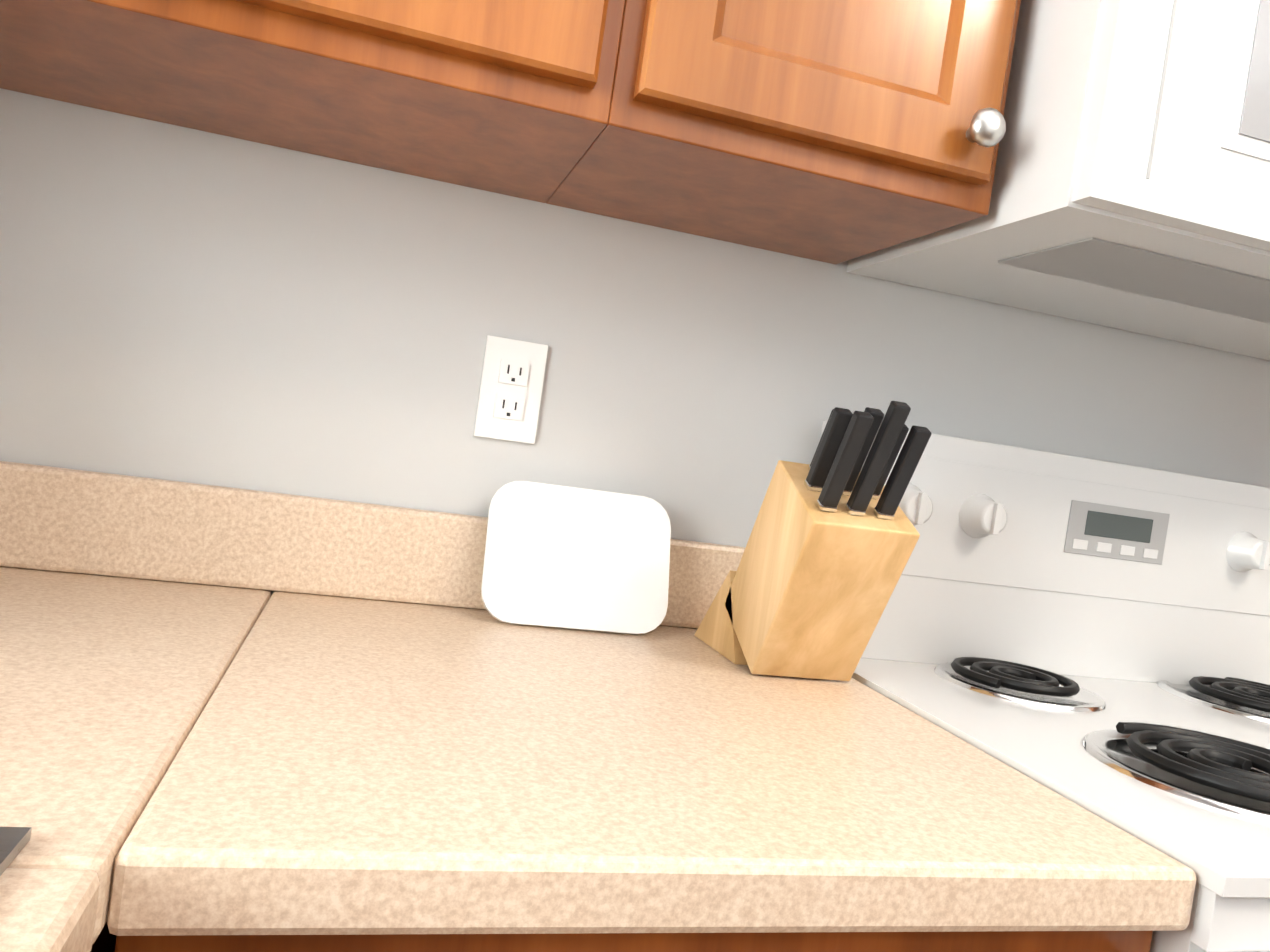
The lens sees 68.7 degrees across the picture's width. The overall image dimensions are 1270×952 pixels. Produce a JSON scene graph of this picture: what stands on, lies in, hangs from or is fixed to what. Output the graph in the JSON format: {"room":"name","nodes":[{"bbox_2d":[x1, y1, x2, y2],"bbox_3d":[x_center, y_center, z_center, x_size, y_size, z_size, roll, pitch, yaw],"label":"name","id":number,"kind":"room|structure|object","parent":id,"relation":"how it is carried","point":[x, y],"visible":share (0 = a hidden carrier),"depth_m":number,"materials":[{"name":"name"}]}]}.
{"room":"kitchen","nodes":[
{"label":"kitchen","id":0,"kind":"room"},
{"bbox_2d":[0,88,1269,593],"bbox_3d":[0.629,-0.050,1.348,3.600,2.440,0.120,8,2,-16],"label":"wall","id":1,"kind":"structure","parent":0,"point":[188,304],"depth_m":1.05,"materials":[{"name":"grey paint"}]},
{"bbox_2d":[0,0,679,211],"bbox_3d":[-0.414,-0.704,0.785,0.891,0.705,0.325,8,2,-16],"label":"upper cabinet","id":2,"kind":"object","parent":1,"relation":"attached to","point":[551,102],"depth_m":0.77,"materials":[{"name":"brown wood"}]},
{"bbox_2d":[474,335,547,443],"bbox_3d":[-0.142,-0.098,1.066,0.070,0.115,0.008,8,2,-16],"label":"electrical outlet","id":3,"kind":"object","parent":1,"relation":"attached to","point":[511,386],"visible":1,"depth_m":1.06,"materials":[{"name":"white plastic"}]},
{"bbox_2d":[588,0,1020,263],"bbox_3d":[0.157,-0.628,0.946,0.392,0.705,0.325,8,2,-16],"label":"upper cabinet","id":4,"kind":"object","parent":1,"relation":"attached to","point":[832,130],"depth_m":0.83,"materials":[{"name":"brown wood"}]},
{"bbox_2d":[847,0,1269,360],"bbox_3d":[0.712,-0.416,1.044,0.744,0.454,0.452,8,2,-16],"label":"microwave","id":5,"kind":"object","parent":1,"relation":"attached to","point":[1131,188],"visible":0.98,"depth_m":0.82,"materials":[{"name":"white metal"}]},
{"bbox_3d":[1.127,1.356,-1.079,3.600,0.060,5.240,8,2,-16],"label":"floor","id":6,"kind":"structure","parent":0,"visible":0},
{"bbox_2d":[90,922,116,951],"bbox_3d":[-0.398,0.646,-0.345,0.660,0.874,2.689,8,2,-16],"label":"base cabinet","id":7,"kind":"object","parent":6,"relation":"on","point":[105,941],"depth_m":0.53,"materials":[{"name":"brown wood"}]},
{"bbox_2d":[115,931,1152,951],"bbox_3d":[-0.092,0.655,0.808,0.599,0.874,0.628,8,2,-16],"label":"base cabinet","id":8,"kind":"object","parent":6,"relation":"on","point":[1063,941],"depth_m":0.47,"materials":[{"name":"brown wood"}]},
{"bbox_2d":[0,461,319,951],"bbox_3d":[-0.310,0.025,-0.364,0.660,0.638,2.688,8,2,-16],"label":"countertop","id":9,"kind":"structure","parent":8,"relation":"on","point":[125,600],"depth_m":0.62,"materials":[{"name":"laminate"}]},
{"bbox_2d":[208,498,1195,934],"bbox_3d":[-0.005,0.153,0.787,0.576,0.145,0.648,8,2,-16],"label":"countertop","id":10,"kind":"structure","parent":8,"relation":"on","point":[370,719],"depth_m":0.58,"materials":[{"name":"laminate"}]},
{"bbox_2d":[481,481,670,633],"bbox_3d":[-0.062,0.091,1.040,0.210,0.153,0.058,8,2,-16],"label":"cutting board","id":11,"kind":"object","parent":10,"relation":"on","point":[559,556],"visible":0.96,"depth_m":1.03,"materials":[{"name":"white plastic"}]},
{"bbox_2d":[694,401,931,680],"bbox_3d":[0.180,0.065,0.955,0.110,0.279,0.296,8,2,-16],"label":"knife block","id":12,"kind":"object","parent":10,"relation":"on","point":[807,588],"visible":1,"depth_m":0.88,"materials":[{"name":"brown wood"}]},
{"bbox_2d":[820,421,1269,951],"bbox_3d":[0.598,0.591,0.932,0.758,1.188,0.688,8,2,-16],"label":"range","id":13,"kind":"object","parent":6,"relation":"on","point":[1091,636],"visible":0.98,"depth_m":1.10,"materials":[{"name":"white metal"}]}
]}

